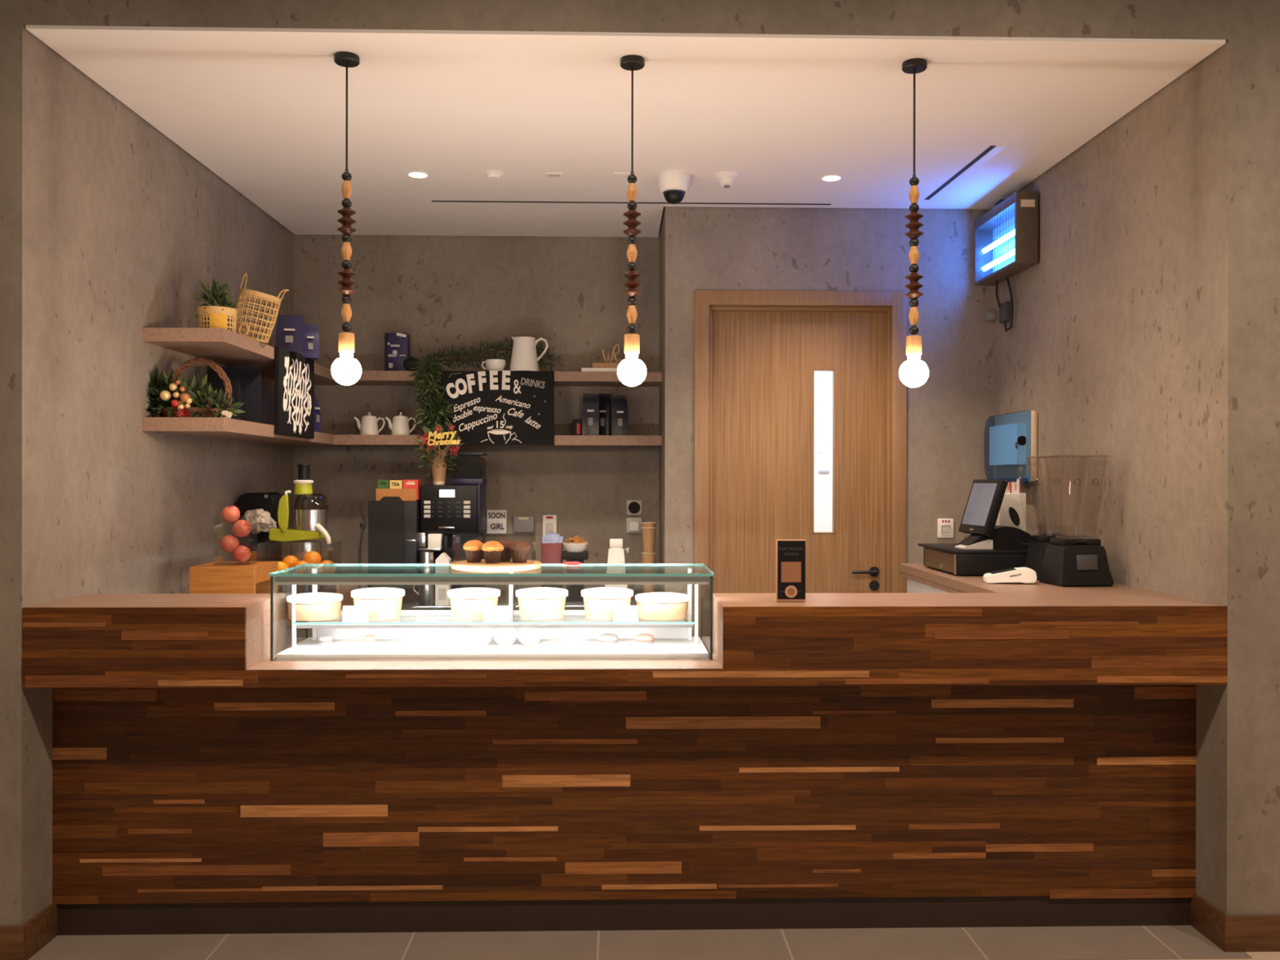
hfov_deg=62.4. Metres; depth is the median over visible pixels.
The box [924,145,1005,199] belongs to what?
ceiling vent
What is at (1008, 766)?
counter
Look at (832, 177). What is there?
recessed light
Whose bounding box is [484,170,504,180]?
ceiling sensor
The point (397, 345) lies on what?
box
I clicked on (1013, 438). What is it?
dispenser
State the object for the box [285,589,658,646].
countertop
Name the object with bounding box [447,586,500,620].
bowl
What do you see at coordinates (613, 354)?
decorative sign
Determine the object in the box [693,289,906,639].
door
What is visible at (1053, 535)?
jar
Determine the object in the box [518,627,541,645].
meringue
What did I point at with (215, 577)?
wooden crate
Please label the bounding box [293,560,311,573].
orange
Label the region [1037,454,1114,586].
blender
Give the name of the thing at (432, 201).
linear air slot
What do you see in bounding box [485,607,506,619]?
print
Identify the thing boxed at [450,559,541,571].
serving board
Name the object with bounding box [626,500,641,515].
socket
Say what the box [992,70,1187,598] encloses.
wall
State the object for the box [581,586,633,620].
bowl
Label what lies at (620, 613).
price card
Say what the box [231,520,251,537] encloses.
apple
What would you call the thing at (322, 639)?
pastry
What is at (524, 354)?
jug
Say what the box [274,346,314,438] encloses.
decorative sign
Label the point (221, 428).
wall shelf
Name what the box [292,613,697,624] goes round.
shelf
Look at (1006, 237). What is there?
trap
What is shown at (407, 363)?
pouch
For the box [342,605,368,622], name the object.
price card
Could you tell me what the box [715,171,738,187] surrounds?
smoke detector
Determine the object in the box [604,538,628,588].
jug
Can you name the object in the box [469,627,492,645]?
meringue
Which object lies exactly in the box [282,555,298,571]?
orange
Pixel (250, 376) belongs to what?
coffee bag
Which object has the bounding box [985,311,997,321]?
wall socket
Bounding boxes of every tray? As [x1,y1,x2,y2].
[269,527,328,542]
[376,488,420,500]
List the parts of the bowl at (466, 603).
lid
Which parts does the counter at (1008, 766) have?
panel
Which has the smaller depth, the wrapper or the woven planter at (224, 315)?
the wrapper
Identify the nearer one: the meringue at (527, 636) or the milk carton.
the meringue at (527, 636)
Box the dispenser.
[984,410,1037,486]
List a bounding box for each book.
[581,367,617,371]
[592,362,620,368]
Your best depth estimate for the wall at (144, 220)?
4.27 m
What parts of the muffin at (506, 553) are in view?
crown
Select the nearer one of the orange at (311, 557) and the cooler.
the orange at (311, 557)
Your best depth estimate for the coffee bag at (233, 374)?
4.69 m
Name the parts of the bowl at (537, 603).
lid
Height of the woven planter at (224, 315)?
0.240 m
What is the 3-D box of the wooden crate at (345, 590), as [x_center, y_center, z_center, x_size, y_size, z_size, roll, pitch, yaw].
[-1.503,0.550,4.825,0.327,0.215,0.280,0,0,-1]
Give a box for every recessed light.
[406,170,429,177]
[820,173,842,181]
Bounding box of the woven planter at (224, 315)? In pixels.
[189,277,236,332]
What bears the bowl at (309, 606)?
on the display case
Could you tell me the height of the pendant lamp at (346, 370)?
1.131 m
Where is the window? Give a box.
[813,371,832,532]
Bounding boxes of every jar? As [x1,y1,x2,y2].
[1027,456,1087,537]
[1041,454,1109,542]
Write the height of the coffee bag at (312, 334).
0.178 m
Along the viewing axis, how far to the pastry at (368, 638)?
3.86 m
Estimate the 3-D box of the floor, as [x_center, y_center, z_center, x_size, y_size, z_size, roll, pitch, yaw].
[-0.032,1.616,1.179,12.000,0.100,10.354,0,0,-1]
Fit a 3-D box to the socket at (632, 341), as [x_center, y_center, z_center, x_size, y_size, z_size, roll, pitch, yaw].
[-0.028,-0.470,3.657,0.054,0.065,0.054,0,0,-1]
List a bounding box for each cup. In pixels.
[481,359,506,370]
[641,522,656,527]
[641,527,656,552]
[641,551,656,593]
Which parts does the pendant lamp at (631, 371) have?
bulb, cord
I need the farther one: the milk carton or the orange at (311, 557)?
the milk carton
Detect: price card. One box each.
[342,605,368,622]
[484,605,509,622]
[613,605,638,622]
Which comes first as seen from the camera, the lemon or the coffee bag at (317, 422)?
the lemon
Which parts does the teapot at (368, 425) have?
spout, lid, handle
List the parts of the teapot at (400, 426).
spout, lid, handle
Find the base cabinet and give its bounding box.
[906,577,948,592]
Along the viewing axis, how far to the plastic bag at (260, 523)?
5.18 m
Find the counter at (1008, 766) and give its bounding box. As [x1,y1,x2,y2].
[22,605,1227,935]
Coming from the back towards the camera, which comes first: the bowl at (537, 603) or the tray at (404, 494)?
the tray at (404, 494)
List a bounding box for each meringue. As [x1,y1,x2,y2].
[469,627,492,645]
[493,627,516,645]
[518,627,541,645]
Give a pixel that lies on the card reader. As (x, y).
(1023, 575)
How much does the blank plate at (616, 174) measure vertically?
0.005 m
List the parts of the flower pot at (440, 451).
red flower, red flower, red flower, pot, red flower, red flower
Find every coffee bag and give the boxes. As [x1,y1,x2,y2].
[207,366,241,420]
[232,365,262,422]
[275,315,305,353]
[300,324,319,359]
[314,395,321,432]
[582,393,599,435]
[598,393,611,435]
[608,395,628,435]
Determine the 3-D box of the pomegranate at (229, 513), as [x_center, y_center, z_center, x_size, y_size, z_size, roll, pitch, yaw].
[-1.708,0.140,4.409,0.072,0.075,0.071,0,0,-17]
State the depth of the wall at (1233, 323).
3.51 m
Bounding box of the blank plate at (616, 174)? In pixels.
[614,172,635,177]
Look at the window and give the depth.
7.28 m
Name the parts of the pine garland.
stem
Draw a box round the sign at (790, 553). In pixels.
[773,539,805,602]
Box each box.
[377,480,390,488]
[384,333,409,370]
[389,480,403,488]
[403,480,421,499]
[513,515,534,532]
[995,478,1026,532]
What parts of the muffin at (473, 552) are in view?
crown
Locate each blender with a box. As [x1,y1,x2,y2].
[1024,456,1087,579]
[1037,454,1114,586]
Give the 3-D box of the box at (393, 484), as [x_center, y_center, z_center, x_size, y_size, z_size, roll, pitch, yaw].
[-1.316,0.054,5.729,0.066,0.105,0.091,0,0,-1]
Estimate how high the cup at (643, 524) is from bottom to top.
0.125 m
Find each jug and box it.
[413,551,435,605]
[510,336,548,371]
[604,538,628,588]
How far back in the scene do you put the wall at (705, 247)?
5.67 m
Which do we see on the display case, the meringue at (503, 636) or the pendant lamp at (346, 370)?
the meringue at (503, 636)
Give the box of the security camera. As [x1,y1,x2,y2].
[657,169,691,204]
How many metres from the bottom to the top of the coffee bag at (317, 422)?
0.221 m
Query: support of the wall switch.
attached to the wall at (566, 292)
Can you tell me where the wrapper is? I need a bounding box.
[561,561,583,565]
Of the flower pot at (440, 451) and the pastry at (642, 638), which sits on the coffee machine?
the flower pot at (440, 451)
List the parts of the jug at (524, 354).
handle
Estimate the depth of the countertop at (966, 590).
3.67 m
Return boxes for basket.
[145,356,245,417]
[160,406,231,417]
[235,272,288,343]
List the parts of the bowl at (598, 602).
lid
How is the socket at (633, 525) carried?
attached to the wall at (566, 292)
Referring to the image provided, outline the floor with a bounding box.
[27,924,1279,959]
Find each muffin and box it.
[462,540,483,562]
[481,541,503,563]
[496,539,511,561]
[508,540,530,562]
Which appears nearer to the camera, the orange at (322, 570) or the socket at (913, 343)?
the socket at (913, 343)
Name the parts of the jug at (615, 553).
lid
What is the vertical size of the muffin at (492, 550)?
0.079 m
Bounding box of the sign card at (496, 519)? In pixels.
[486,510,506,533]
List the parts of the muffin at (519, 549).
crown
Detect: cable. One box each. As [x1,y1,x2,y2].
[358,501,366,589]
[995,277,1013,331]
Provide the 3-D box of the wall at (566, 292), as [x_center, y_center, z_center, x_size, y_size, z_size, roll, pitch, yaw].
[-0.980,0.023,6.432,2.586,3.068,0.200,0,0,-1]
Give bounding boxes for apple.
[220,534,239,552]
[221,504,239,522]
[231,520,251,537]
[231,545,250,563]
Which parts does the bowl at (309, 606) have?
lid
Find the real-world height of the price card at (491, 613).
0.056 m
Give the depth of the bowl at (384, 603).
3.76 m
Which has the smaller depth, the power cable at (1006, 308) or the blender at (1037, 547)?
the blender at (1037, 547)
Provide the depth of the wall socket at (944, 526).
5.67 m
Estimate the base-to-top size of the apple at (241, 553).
0.075 m
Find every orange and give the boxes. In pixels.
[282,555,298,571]
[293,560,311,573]
[302,551,321,567]
[318,560,335,573]
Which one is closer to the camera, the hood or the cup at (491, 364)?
the hood
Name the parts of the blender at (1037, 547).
motor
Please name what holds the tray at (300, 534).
on the juicer
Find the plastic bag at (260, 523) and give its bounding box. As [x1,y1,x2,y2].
[238,509,275,535]
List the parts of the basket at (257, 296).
loop handle, loop handle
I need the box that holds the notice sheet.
[817,439,829,472]
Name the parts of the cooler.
panel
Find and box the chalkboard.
[440,370,554,444]
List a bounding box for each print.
[344,607,365,619]
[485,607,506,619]
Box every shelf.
[142,327,662,386]
[142,417,662,447]
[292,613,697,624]
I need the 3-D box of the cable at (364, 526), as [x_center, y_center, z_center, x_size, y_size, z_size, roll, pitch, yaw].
[-1.541,0.385,5.864,0.044,0.531,0.033,0,0,-1]
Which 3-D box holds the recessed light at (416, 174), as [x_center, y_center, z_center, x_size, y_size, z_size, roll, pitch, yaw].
[-1.059,-1.456,5.036,0.104,0.006,0.104,0,0,-1]
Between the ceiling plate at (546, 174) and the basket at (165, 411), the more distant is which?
the ceiling plate at (546, 174)
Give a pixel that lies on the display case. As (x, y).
(572, 636)
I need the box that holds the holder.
[541,532,563,588]
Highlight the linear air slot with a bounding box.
[431,200,831,204]
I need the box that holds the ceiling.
[25,25,1225,237]
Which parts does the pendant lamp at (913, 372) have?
bulb, cord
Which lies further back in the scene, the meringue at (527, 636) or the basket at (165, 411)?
the basket at (165, 411)
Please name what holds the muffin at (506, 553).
on the serving board
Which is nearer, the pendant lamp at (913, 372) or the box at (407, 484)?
the pendant lamp at (913, 372)
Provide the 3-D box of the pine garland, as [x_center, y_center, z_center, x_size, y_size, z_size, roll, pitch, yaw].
[-0.875,-0.510,6.011,0.894,0.668,0.361,0,0,-1]
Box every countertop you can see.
[26,543,1222,670]
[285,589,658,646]
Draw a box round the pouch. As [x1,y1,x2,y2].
[403,355,419,370]
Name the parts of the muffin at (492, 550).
crown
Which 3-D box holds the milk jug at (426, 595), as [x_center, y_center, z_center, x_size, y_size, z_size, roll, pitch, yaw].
[-1.129,0.518,5.561,0.105,0.278,0.092,0,0,-39]
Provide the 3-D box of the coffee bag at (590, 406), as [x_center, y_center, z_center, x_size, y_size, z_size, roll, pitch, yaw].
[-0.285,-0.378,6.113,0.096,0.246,0.100,0,0,-1]
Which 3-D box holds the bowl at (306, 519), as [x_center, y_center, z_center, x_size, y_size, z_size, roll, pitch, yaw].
[-1.593,0.191,5.122,0.148,0.102,0.148,0,0,-1]
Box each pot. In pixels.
[414,423,464,484]
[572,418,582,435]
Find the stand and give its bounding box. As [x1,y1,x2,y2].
[561,551,588,601]
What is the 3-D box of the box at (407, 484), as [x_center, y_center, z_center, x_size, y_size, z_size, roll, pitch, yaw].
[-1.237,0.053,5.731,0.080,0.108,0.091,0,0,-1]
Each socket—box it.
[338,332,354,352]
[624,333,639,354]
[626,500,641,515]
[626,517,641,533]
[906,335,921,355]
[937,518,953,537]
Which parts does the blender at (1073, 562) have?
motor, control panel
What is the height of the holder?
0.370 m
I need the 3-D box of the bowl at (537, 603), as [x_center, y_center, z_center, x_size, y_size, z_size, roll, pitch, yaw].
[-0.357,0.448,3.848,0.191,0.105,0.191,0,0,-1]
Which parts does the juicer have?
locking arm, motor, spout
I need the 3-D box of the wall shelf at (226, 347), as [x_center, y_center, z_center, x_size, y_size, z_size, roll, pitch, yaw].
[-0.951,-0.590,5.319,2.186,0.055,2.024,0,0,-1]
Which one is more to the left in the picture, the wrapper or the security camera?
the wrapper
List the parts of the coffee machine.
black knob, panel, hopper lid, trim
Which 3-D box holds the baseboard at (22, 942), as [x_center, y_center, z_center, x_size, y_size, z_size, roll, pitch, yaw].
[-3.540,1.498,3.475,3.100,0.118,0.220,0,0,-1]
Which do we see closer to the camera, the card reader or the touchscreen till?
the card reader
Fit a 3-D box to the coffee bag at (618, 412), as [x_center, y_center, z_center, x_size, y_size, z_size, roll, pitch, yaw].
[-0.125,-0.372,6.117,0.098,0.235,0.100,0,0,-13]
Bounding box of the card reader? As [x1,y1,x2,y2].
[982,567,1036,583]
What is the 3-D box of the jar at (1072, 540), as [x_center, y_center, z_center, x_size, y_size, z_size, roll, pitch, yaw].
[1.774,0.077,4.240,0.271,0.353,0.217,0,0,-1]
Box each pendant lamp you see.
[331,51,361,385]
[617,54,646,386]
[898,57,928,387]
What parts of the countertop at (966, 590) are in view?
drawer, cash drawer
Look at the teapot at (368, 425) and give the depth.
6.07 m
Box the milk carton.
[435,552,451,605]
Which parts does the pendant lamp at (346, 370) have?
cord, bulb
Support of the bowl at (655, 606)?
on the display case
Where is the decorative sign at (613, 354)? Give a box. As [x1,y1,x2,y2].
[601,343,622,362]
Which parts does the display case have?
glass, shelf post, post, glass, light rail, shelf rail, vent panel, post, post, shelf post, glass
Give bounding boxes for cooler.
[368,496,423,603]
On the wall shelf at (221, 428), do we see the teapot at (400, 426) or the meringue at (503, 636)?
the teapot at (400, 426)
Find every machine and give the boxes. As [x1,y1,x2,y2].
[235,492,283,561]
[417,453,487,590]
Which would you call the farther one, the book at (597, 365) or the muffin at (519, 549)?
the book at (597, 365)
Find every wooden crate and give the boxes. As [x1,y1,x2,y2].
[189,561,278,593]
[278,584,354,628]
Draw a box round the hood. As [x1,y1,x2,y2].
[235,492,283,519]
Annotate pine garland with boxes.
[408,334,564,435]
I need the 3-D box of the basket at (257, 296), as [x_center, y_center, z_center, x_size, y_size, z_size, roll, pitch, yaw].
[-1.724,-0.775,4.755,0.197,0.315,0.206,0,0,44]
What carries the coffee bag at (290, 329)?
on the wall shelf at (226, 347)
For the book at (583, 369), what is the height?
0.024 m
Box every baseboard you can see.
[0,902,57,959]
[1190,893,1279,951]
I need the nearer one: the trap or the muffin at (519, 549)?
the muffin at (519, 549)
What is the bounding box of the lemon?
[278,561,288,573]
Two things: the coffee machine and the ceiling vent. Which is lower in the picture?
the coffee machine
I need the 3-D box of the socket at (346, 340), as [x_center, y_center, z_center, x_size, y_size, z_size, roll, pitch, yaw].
[-1.010,-0.472,3.632,0.054,0.065,0.054,0,0,-1]
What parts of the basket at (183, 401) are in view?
twig handle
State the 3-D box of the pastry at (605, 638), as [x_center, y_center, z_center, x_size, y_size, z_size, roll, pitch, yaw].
[-0.119,0.585,3.899,0.088,0.032,0.088,0,0,-1]
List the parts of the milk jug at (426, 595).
handle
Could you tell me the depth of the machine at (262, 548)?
5.31 m
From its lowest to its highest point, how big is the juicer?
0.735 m
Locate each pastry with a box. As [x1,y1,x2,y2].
[315,634,333,644]
[361,634,377,644]
[595,633,619,644]
[634,633,655,644]
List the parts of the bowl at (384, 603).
lid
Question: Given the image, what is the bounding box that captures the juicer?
[269,463,331,573]
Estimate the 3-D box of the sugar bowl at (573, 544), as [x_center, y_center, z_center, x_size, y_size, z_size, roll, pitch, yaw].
[-0.357,0.347,5.772,0.146,0.088,0.143,0,0,-1]
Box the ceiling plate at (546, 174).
[544,172,564,177]
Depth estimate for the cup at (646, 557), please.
5.87 m
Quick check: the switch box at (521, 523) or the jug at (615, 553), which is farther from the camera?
the switch box at (521, 523)
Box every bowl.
[285,592,342,621]
[295,508,327,530]
[351,586,404,620]
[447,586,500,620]
[515,586,568,620]
[561,535,587,551]
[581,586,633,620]
[635,591,688,620]
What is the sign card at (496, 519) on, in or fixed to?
attached to the wall at (566, 292)
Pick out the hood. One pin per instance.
(264, 502)
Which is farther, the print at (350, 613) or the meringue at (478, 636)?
the meringue at (478, 636)
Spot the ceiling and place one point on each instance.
(264, 109)
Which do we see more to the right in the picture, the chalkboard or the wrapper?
the wrapper
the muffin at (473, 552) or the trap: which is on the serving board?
the muffin at (473, 552)
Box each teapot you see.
[353,412,385,435]
[385,412,416,435]
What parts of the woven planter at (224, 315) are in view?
pot, yellow panel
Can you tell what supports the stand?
on the countertop at (504, 599)
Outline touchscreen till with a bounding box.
[955,479,1032,549]
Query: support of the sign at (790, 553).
on the countertop at (966, 590)
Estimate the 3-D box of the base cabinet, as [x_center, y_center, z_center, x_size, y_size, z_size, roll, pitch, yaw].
[1.628,1.022,4.583,0.586,1.084,1.300,0,0,-1]
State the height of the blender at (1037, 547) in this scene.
0.518 m
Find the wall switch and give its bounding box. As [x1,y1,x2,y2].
[542,515,556,537]
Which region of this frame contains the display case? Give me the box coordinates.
[268,563,714,661]
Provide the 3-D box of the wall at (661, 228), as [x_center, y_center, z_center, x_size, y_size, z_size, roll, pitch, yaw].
[0.192,0.026,6.082,0.140,3.068,0.556,0,0,-1]
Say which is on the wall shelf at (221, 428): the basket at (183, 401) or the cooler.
the basket at (183, 401)
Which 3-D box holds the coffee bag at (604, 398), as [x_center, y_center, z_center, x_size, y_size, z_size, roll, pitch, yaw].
[-0.210,-0.383,6.230,0.092,0.255,0.079,0,0,13]
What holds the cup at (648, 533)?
on the cup at (646, 557)
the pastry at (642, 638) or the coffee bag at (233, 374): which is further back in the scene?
the coffee bag at (233, 374)
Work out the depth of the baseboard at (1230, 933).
3.50 m
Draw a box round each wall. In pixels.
[0,0,1279,925]
[62,57,293,599]
[293,231,659,590]
[658,208,663,591]
[663,206,993,636]
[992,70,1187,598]
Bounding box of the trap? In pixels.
[973,191,1038,285]
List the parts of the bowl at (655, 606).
lid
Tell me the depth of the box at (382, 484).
5.68 m
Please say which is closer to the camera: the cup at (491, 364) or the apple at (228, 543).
the apple at (228, 543)

